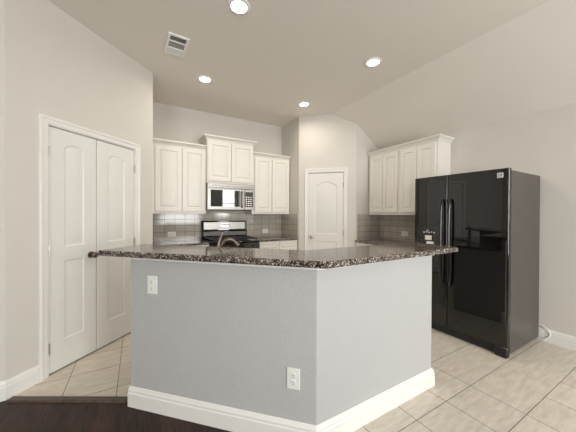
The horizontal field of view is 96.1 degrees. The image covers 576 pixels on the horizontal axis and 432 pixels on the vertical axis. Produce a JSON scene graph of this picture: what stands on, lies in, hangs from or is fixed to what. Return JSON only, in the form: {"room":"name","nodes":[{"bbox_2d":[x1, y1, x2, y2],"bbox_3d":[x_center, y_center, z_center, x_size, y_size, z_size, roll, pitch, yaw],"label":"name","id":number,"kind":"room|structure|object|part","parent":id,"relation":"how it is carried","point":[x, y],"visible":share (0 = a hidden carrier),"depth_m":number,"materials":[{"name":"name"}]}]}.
{"room":"kitchen","nodes":[
{"label":"kitchen","id":0,"kind":"room"},
{"bbox_2d":[0,0,4,381],"bbox_3d":[-3.425,-0.227,1.098,3.180,3.080,0.118,0,0,-30],"label":"wall","id":1,"kind":"structure","parent":0,"point":[2,68],"depth_m":1.84,"materials":[{"name":"beige paint"}]},
{"bbox_2d":[0,365,40,401],"bbox_3d":[-3.365,1.246,1.151,3.338,0.135,0.162,0,0,-30],"label":"baseboard","id":2,"kind":"structure","parent":1,"relation":"attached to","point":[17,384],"depth_m":1.92,"materials":[{"name":"white paint"}]},
{"bbox_2d":[4,0,152,379],"bbox_3d":[-1.901,-0.229,2.530,0.120,3.080,1.385,0,0,15],"label":"wall","id":3,"kind":"structure","parent":0,"point":[57,67],"depth_m":2.04,"materials":[{"name":"beige paint"}]},
{"bbox_2d":[48,126,97,373],"bbox_3d":[-1.890,0.281,2.300,0.104,2.034,0.407,0,0,15],"label":"door","id":4,"kind":"structure","parent":3,"relation":"in","point":[72,254],"depth_m":2.28,"materials":[{"name":"white paint"}]},
{"bbox_3d":[-1.835,0.367,2.443,0.069,0.060,0.060,0,0,15],"label":"knob","id":5,"kind":"part","parent":4,"relation":"part of","materials":[{"name":"brown metal"}]},
{"bbox_2d":[38,113,140,381],"bbox_3d":[-1.856,0.249,2.521,0.064,2.124,0.984,0,0,15],"label":"trim","id":6,"kind":"structure","parent":3,"relation":"attached to","point":[44,121],"depth_m":2.08,"materials":[{"name":"white paint"}]},
{"bbox_2d":[96,140,134,348],"bbox_3d":[-1.807,0.279,2.722,0.048,2.034,0.438,0,0,15],"label":"door","id":7,"kind":"structure","parent":3,"relation":"in","point":[115,167],"depth_m":2.67,"materials":[{"name":"white paint"}]},
{"bbox_2d":[153,102,281,240],"bbox_3d":[-0.656,-0.238,4.901,3.708,3.080,0.120,0,0,-30],"label":"wall","id":8,"kind":"structure","parent":0,"point":[173,123],"depth_m":4.41,"materials":[{"name":"beige paint"}]},
{"bbox_2d":[153,138,206,213],"bbox_3d":[-1.693,-0.569,4.002,0.765,1.068,0.386,0,0,-30],"label":"upper cabinet","id":9,"kind":"object","parent":8,"relation":"attached to","point":[179,168],"visible":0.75,"depth_m":3.86,"materials":[{"name":"beige paint"}]},
{"bbox_3d":[-1.752,-0.544,3.796,0.352,0.945,0.019,0,0,-30],"label":"cabinet door","id":10,"kind":"part","parent":9,"relation":"part of","materials":[{"name":"beige paint"}]},
{"bbox_3d":[-1.608,-1.069,3.856,0.765,0.067,0.055,0,0,-30],"label":"crown moulding","id":11,"kind":"part","parent":9,"relation":"part of","materials":[{"name":"beige paint"}]},
{"bbox_3d":[-1.444,-0.544,3.975,0.334,0.945,0.019,0,0,-30],"label":"cabinet door","id":12,"kind":"part","parent":9,"relation":"part of","materials":[{"name":"beige paint"}]},
{"bbox_2d":[153,213,280,240],"bbox_3d":[-1.128,0.165,4.555,2.303,0.442,0.008,0,0,-30],"label":"tiled wall","id":13,"kind":"structure","parent":8,"relation":"attached to","point":[186,226],"depth_m":4.33,"materials":[{"name":"beige tile"}]},
{"bbox_2d":[168,232,175,236],"bbox_3d":[-1.853,0.291,4.125,0.122,0.078,0.010,0,0,-30],"label":"wall outlet","id":14,"kind":"object","parent":13,"relation":"attached to","point":[170,234],"visible":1,"depth_m":4.12,"materials":[{"name":"white plastic"}]},
{"bbox_2d":[198,134,256,184],"bbox_3d":[-1.011,-0.892,4.360,0.882,0.734,0.447,0,0,-30],"label":"upper cabinet","id":15,"kind":"object","parent":8,"relation":"attached to","point":[229,160],"visible":0.86,"depth_m":4.18,"materials":[{"name":"beige paint"}]},
{"bbox_3d":[-1.086,-0.865,4.110,0.368,0.614,0.019,0,0,-30],"label":"cabinet door","id":16,"kind":"part","parent":15,"relation":"part of","materials":[{"name":"beige paint"}]},
{"bbox_3d":[-1.009,-1.225,4.356,0.882,0.067,0.444,0,0,-30],"label":"crown moulding","id":17,"kind":"part","parent":15,"relation":"part of","materials":[{"name":"beige paint"}]},
{"bbox_2d":[206,182,253,210],"bbox_3d":[-1.005,-0.309,4.347,0.766,0.424,0.467,0,0,-30],"label":"microwave","id":18,"kind":"object","parent":15,"relation":"attached to","point":[219,196],"visible":0.94,"depth_m":4.17,"materials":[{"name":"silver metal"}]},
{"bbox_3d":[-0.918,-0.482,4.198,0.766,0.075,0.027,0,0,-30],"label":"vent panel","id":19,"kind":"part","parent":18,"relation":"part of","materials":[{"name":"silver metal"}]},
{"bbox_3d":[-0.658,-0.272,4.351,0.162,0.337,0.027,0,0,-30],"label":"control panel","id":20,"kind":"part","parent":18,"relation":"part of","materials":[{"name":"silver metal"}]},
{"bbox_3d":[-0.759,-0.864,4.300,0.372,0.614,0.019,0,0,-30],"label":"cabinet door","id":21,"kind":"part","parent":15,"relation":"part of","materials":[{"name":"beige paint"}]},
{"bbox_2d":[245,151,290,213],"bbox_3d":[-0.368,-0.569,4.772,0.753,1.068,0.386,0,0,-30],"label":"upper cabinet","id":22,"kind":"object","parent":8,"relation":"attached to","point":[270,171],"visible":0.84,"depth_m":4.62,"materials":[{"name":"beige paint"}]},
{"bbox_3d":[-0.436,-0.543,4.560,0.322,0.945,0.019,0,0,-30],"label":"cabinet door","id":23,"kind":"part","parent":22,"relation":"part of","materials":[{"name":"beige paint"}]},
{"bbox_3d":[-0.283,-1.068,4.626,0.753,0.067,0.055,0,0,-30],"label":"crown moulding","id":24,"kind":"part","parent":22,"relation":"part of","materials":[{"name":"beige paint"}]},
{"bbox_3d":[-0.134,-0.543,4.736,0.349,0.945,0.019,0,0,-30],"label":"cabinet door","id":25,"kind":"part","parent":22,"relation":"part of","materials":[{"name":"beige paint"}]},
{"bbox_2d":[0,328,575,431],"bbox_3d":[-0.585,1.357,0.776,7.970,0.060,7.350,0,0,-30],"label":"floor","id":26,"kind":"structure","parent":0,"point":[476,389],"depth_m":1.89,"materials":[{"name":"beige tile"}]},
{"bbox_2d":[6,396,127,402],"bbox_3d":[-1.565,1.310,1.851,0.849,0.012,0.056,0,0,0],"label":"trim","id":27,"kind":"structure","parent":26,"relation":"on","point":[15,399],"depth_m":1.84,"materials":[{"name":"brown wood"}]},
{"bbox_2d":[201,220,258,247],"bbox_3d":[-0.947,0.693,4.242,0.786,1.222,0.717,0,0,-30],"label":"gas range","id":28,"kind":"object","parent":26,"relation":"on","point":[211,231],"visible":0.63,"depth_m":4.36,"materials":[{"name":"black metal"}]},
{"bbox_2d":[203,239,258,243],"bbox_3d":[-0.941,0.399,4.236,0.766,0.019,0.580,0,0,-30],"label":"cooktop","id":29,"kind":"object","parent":28,"relation":"in","point":[215,241],"depth_m":4.06,"materials":[{"name":"black ceramic"}]},
{"bbox_3d":[-0.798,0.472,3.990,0.766,0.118,0.037,0,0,-30],"label":"control panel","id":30,"kind":"part","parent":28,"relation":"part of","materials":[{"name":"black metal"}]},
{"bbox_2d":[259,240,296,249],"bbox_3d":[-0.306,0.863,4.673,0.743,0.883,0.620,0,0,-30],"label":"base cabinet","id":31,"kind":"object","parent":26,"relation":"on","point":[287,244],"visible":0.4,"depth_m":4.42,"materials":[{"name":"beige paint"}]},
{"bbox_3d":[-0.310,0.514,4.321,0.354,0.155,0.019,0,0,-30],"label":"drawer","id":32,"kind":"part","parent":31,"relation":"part of","materials":[{"name":"beige paint"}]},
{"bbox_2d":[255,236,297,241],"bbox_3d":[-0.303,0.406,4.669,0.743,0.030,0.623,0,0,-30],"label":"countertop","id":33,"kind":"structure","parent":31,"relation":"on","point":[262,238],"depth_m":4.51,"materials":[{"name":"stone"}]},
{"bbox_3d":[0.003,0.514,4.502,0.354,0.155,0.019,0,0,-30],"label":"drawer","id":34,"kind":"part","parent":31,"relation":"part of","materials":[{"name":"beige paint"}]},
{"bbox_2d":[128,255,434,431],"bbox_3d":[0.009,0.801,2.009,2.275,1.042,1.145,0,0,-6],"label":"kitchen island","id":35,"kind":"object","parent":26,"relation":"on","point":[215,345],"visible":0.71,"depth_m":1.63,"materials":[{"name":"grey paint"},{"name":"dark speckled granite"},{"name":"white semi gloss paint"}]},
{"bbox_2d":[147,276,156,293],"bbox_3d":[-0.918,0.466,1.748,0.078,0.122,0.010,0,0,15],"label":"wall outlet","id":36,"kind":"object","parent":35,"relation":"attached to","point":[151,280],"visible":1,"depth_m":1.75,"materials":[{"name":"white plastic"}]},
{"bbox_2d":[98,242,457,268],"bbox_3d":[0.030,0.261,1.835,2.678,0.040,0.933,0,0,-6],"label":"island countertop","id":37,"kind":"structure","parent":35,"relation":"on","point":[329,258],"depth_m":1.69,"materials":[{"name":"stone"}]},
{"bbox_3d":[0.036,0.293,1.736,2.269,0.022,0.594,0,0,-6],"label":"cap trim","id":38,"kind":"part","parent":35,"relation":"part of","materials":[{"name":"white paint"}]},
{"bbox_3d":[0.050,1.257,1.711,2.269,0.135,0.546,0,0,-9],"label":"baseboard","id":39,"kind":"part","parent":35,"relation":"part of","materials":[{"name":"white paint"}]},
{"bbox_2d":[287,367,299,389],"bbox_3d":[0.031,0.943,1.498,0.078,0.122,0.010,0,0,15],"label":"wall outlet","id":40,"kind":"object","parent":35,"relation":"attached to","point":[293,374],"visible":1,"depth_m":1.50,"materials":[{"name":"white plastic"}]},
{"bbox_3d":[-0.078,0.422,2.219,1.935,0.030,1.295,0,0,-30],"label":"island countertop","id":41,"kind":"structure","parent":35,"relation":"on","visible":0},
{"bbox_2d":[217,232,239,246],"bbox_3d":[-0.515,0.269,2.219,0.203,0.269,0.065,0,0,-7],"label":"faucet","id":42,"kind":"object","parent":41,"relation":"on","point":[226,240],"visible":0.61,"depth_m":2.20,"materials":[{"name":"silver metal"}]},
{"bbox_3d":[-0.581,0.210,2.219,0.064,0.151,0.025,0,0,-43],"label":"lever","id":43,"kind":"part","parent":42,"relation":"part of","materials":[{"name":"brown metal"}]},
{"bbox_3d":[-0.510,0.258,2.211,0.196,0.145,0.040,0,0,-4],"label":"spout","id":44,"kind":"part","parent":42,"relation":"part of","materials":[{"name":"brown metal"}]},
{"bbox_2d":[356,242,375,245],"bbox_3d":[1.667,0.876,3.968,0.605,0.883,1.134,0,0,-30],"label":"base cabinet","id":45,"kind":"object","parent":26,"relation":"on","point":[357,243],"visible":0.03,"depth_m":4.18,"materials":[{"name":"beige paint"}]},
{"bbox_3d":[1.228,0.522,4.139,0.019,0.155,0.363,0,0,-30],"label":"drawer","id":46,"kind":"part","parent":45,"relation":"part of","materials":[{"name":"beige paint"}]},
{"bbox_2d":[355,238,409,244],"bbox_3d":[1.661,0.418,3.961,0.622,0.030,1.134,0,0,-30],"label":"countertop","id":47,"kind":"structure","parent":45,"relation":"on","point":[369,241],"depth_m":4.09,"materials":[{"name":"stone"}]},
{"bbox_2d":[415,168,539,358],"bbox_3d":[2.096,0.437,2.959,0.846,1.776,0.926,0,0,-30],"label":"refrigerator","id":48,"kind":"object","parent":26,"relation":"on","point":[485,293],"visible":0.84,"depth_m":2.62,"materials":[{"name":"black metal"}]},
{"bbox_3d":[1.679,0.388,3.030,0.077,1.681,0.380,0,0,-30],"label":"freezer door","id":49,"kind":"part","parent":48,"relation":"part of","materials":[{"name":"black metal"}]},
{"bbox_3d":[1.702,0.289,2.868,0.073,0.956,0.027,0,0,-30],"label":"door handle","id":50,"kind":"part","parent":48,"relation":"part of","materials":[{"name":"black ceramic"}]},
{"bbox_2d":[539,324,550,339],"bbox_3d":[2.702,1.242,2.764,0.035,0.163,0.155,0,0,-30],"label":"hose","id":51,"kind":"object","parent":26,"relation":"on","point":[539,324],"visible":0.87,"depth_m":2.72,"materials":[{"name":"white plastic"}]},
{"bbox_3d":[-1.641,0.862,3.897,0.752,0.883,0.620,0,0,-30],"label":"base cabinet","id":52,"kind":"object","parent":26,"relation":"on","visible":0},
{"bbox_2d":[153,239,209,245],"bbox_3d":[-1.637,0.405,3.894,0.755,0.030,0.623,0,0,-30],"label":"countertop","id":53,"kind":"structure","parent":52,"relation":"on","point":[191,242],"depth_m":3.81,"materials":[{"name":"stone"}]},
{"bbox_2d":[282,117,298,249],"bbox_3d":[0.073,-0.235,4.884,0.100,3.080,0.642,0,0,-30],"label":"wall","id":54,"kind":"structure","parent":0,"point":[290,131],"depth_m":4.74,"materials":[{"name":"beige paint"}]},
{"bbox_2d":[281,214,297,237],"bbox_3d":[0.019,0.175,4.867,0.008,0.427,0.602,0,0,-30],"label":"tiled wall","id":55,"kind":"structure","parent":54,"relation":"attached to","point":[289,222],"depth_m":4.84,"materials":[{"name":"beige tile"}]},
{"bbox_2d":[48,0,549,126],"bbox_3d":[-1.009,-1.793,0.502,6.958,0.120,7.349,0,0,-30],"label":"ceiling","id":56,"kind":"structure","parent":0,"point":[276,56],"depth_m":2.59,"materials":[{"name":"beige paint"}]},
{"bbox_2d":[164,32,189,57],"bbox_3d":[-1.141,-1.740,2.646,0.196,0.012,0.352,0,0,-32],"label":"ceiling vent","id":57,"kind":"object","parent":56,"relation":"in","point":[176,45],"visible":1,"depth_m":2.63,"materials":[{"name":"white metal"}]},
{"bbox_2d":[197,75,211,82],"bbox_3d":[-1.061,-1.744,3.305,0.183,0.012,0.183,0,0,-30],"label":"recessed light","id":58,"kind":"object","parent":56,"relation":"in","point":[203,78],"visible":1,"depth_m":3.29,"materials":[{"name":"white glass"}]},
{"bbox_2d":[228,0,249,14],"bbox_3d":[-0.406,-1.734,2.144,0.183,0.012,0.183,0,0,-30],"label":"recessed light","id":59,"kind":"object","parent":56,"relation":"in","point":[239,7],"visible":1,"depth_m":2.14,"materials":[{"name":"white glass"}]},
{"bbox_2d":[298,101,309,106],"bbox_3d":[0.250,-1.743,4.041,0.183,0.012,0.183,0,0,-30],"label":"recessed light","id":60,"kind":"object","parent":56,"relation":"in","point":[302,104],"visible":1,"depth_m":4.03,"materials":[{"name":"white glass"}]},
{"bbox_2d":[365,57,381,66],"bbox_3d":[0.960,-1.733,2.922,0.183,0.012,0.183,0,0,-30],"label":"recessed light","id":61,"kind":"object","parent":56,"relation":"in","point":[374,61],"visible":1,"depth_m":2.91,"materials":[{"name":"white glass"}]},
{"bbox_2d":[299,114,356,249],"bbox_3d":[0.679,-0.230,4.503,0.983,3.080,0.100,0,0,15],"label":"wall","id":62,"kind":"structure","parent":0,"point":[326,140],"depth_m":4.44,"materials":[{"name":"beige paint"}]},
{"bbox_2d":[304,167,347,249],"bbox_3d":[0.651,0.246,4.473,0.735,2.128,0.063,0,0,15],"label":"trim","id":63,"kind":"structure","parent":62,"relation":"attached to","point":[323,170],"depth_m":4.44,"materials":[{"name":"white paint"}]},
{"bbox_2d":[309,172,343,249],"bbox_3d":[0.649,0.277,4.450,0.597,2.038,0.104,0,0,15],"label":"door","id":64,"kind":"structure","parent":62,"relation":"in","point":[325,189],"depth_m":4.46,"materials":[{"name":"white paint"}]},
{"bbox_2d":[356,125,379,239],"bbox_3d":[1.369,-0.124,4.521,0.587,2.874,0.100,0,0,-30],"label":"wall","id":65,"kind":"structure","parent":0,"point":[365,145],"depth_m":4.40,"materials":[{"name":"beige paint"}]},
{"bbox_2d":[357,214,379,239],"bbox_3d":[1.400,0.183,4.478,0.557,0.427,0.008,0,0,-30],"label":"tiled wall","id":66,"kind":"structure","parent":65,"relation":"attached to","point":[368,226],"depth_m":4.46,"materials":[{"name":"beige tile"}]},
{"bbox_2d":[331,0,575,149],"bbox_3d":[2.435,-1.447,2.506,1.010,0.808,7.349,0,0,-30],"label":"ceiling","id":67,"kind":"structure","parent":0,"point":[526,65],"depth_m":2.82,"materials":[{"name":"beige paint"}]},
{"bbox_2d":[381,103,575,336],"bbox_3d":[2.813,0.093,2.739,0.120,2.474,7.349,0,0,-30],"label":"wall","id":68,"kind":"structure","parent":0,"point":[542,144],"depth_m":2.72,"materials":[{"name":"beige paint"}]},
{"bbox_2d":[367,145,398,214],"bbox_3d":[1.652,-0.547,4.262,0.356,1.055,0.590,0,0,-30],"label":"upper cabinet","id":69,"kind":"object","parent":68,"relation":"attached to","point":[383,163],"visible":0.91,"depth_m":4.15,"materials":[{"name":"beige paint"}]},
{"bbox_3d":[1.471,-0.524,4.308,0.019,0.933,0.258,0,0,-30],"label":"cabinet door","id":70,"kind":"part","parent":69,"relation":"part of","materials":[{"name":"beige paint"}]},
{"bbox_3d":[1.524,-1.041,4.183,0.055,0.067,0.590,0,0,-30],"label":"crown moulding","id":71,"kind":"part","parent":69,"relation":"part of","materials":[{"name":"beige paint"}]},
{"bbox_3d":[1.607,-0.522,4.074,0.019,0.933,0.272,0,0,-30],"label":"cabinet door","id":72,"kind":"part","parent":69,"relation":"part of","materials":[{"name":"beige paint"}]},
{"bbox_2d":[380,215,414,241],"bbox_3d":[1.947,0.180,4.100,0.008,0.442,1.192,0,0,-30],"label":"tiled wall","id":73,"kind":"structure","parent":68,"relation":"attached to","point":[391,226],"depth_m":4.31,"materials":[{"name":"beige tile"}]},
{"bbox_2d":[401,231,407,235],"bbox_3d":[1.888,0.287,4.183,0.010,0.078,0.122,0,0,-30],"label":"wall outlet","id":74,"kind":"object","parent":73,"relation":"attached to","point":[403,233],"visible":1,"depth_m":4.19,"materials":[{"name":"white plastic"}]},
{"bbox_2d":[397,134,454,214],"bbox_3d":[1.963,-0.543,3.726,0.356,1.055,0.646,0,0,-30],"label":"upper cabinet","id":75,"kind":"object","parent":68,"relation":"attached to","point":[430,156],"visible":0.68,"depth_m":3.65,"materials":[{"name":"beige paint"}]},
{"bbox_3d":[1.764,-0.520,3.804,0.019,0.933,0.272,0,0,-30],"label":"cabinet door","id":76,"kind":"part","parent":75,"relation":"part of","materials":[{"name":"beige paint"}]},
{"bbox_3d":[1.964,-1.037,3.723,0.353,0.067,0.646,0,0,-30],"label":"crown moulding","id":77,"kind":"part","parent":75,"relation":"part of","materials":[{"name":"beige paint"}]},
{"bbox_3d":[1.901,-0.518,3.567,0.019,0.933,0.262,0,0,-30],"label":"cabinet door","id":78,"kind":"part","parent":75,"relation":"part of","materials":[{"name":"beige paint"}]},
{"bbox_2d":[535,327,575,350],"bbox_3d":[3.383,1.271,1.620,0.017,0.135,4.585,0,0,-30],"label":"baseboard","id":79,"kind":"structure","parent":68,"relation":"attached to","point":[557,338],"depth_m":2.65,"materials":[{"name":"white paint"}]}
]}

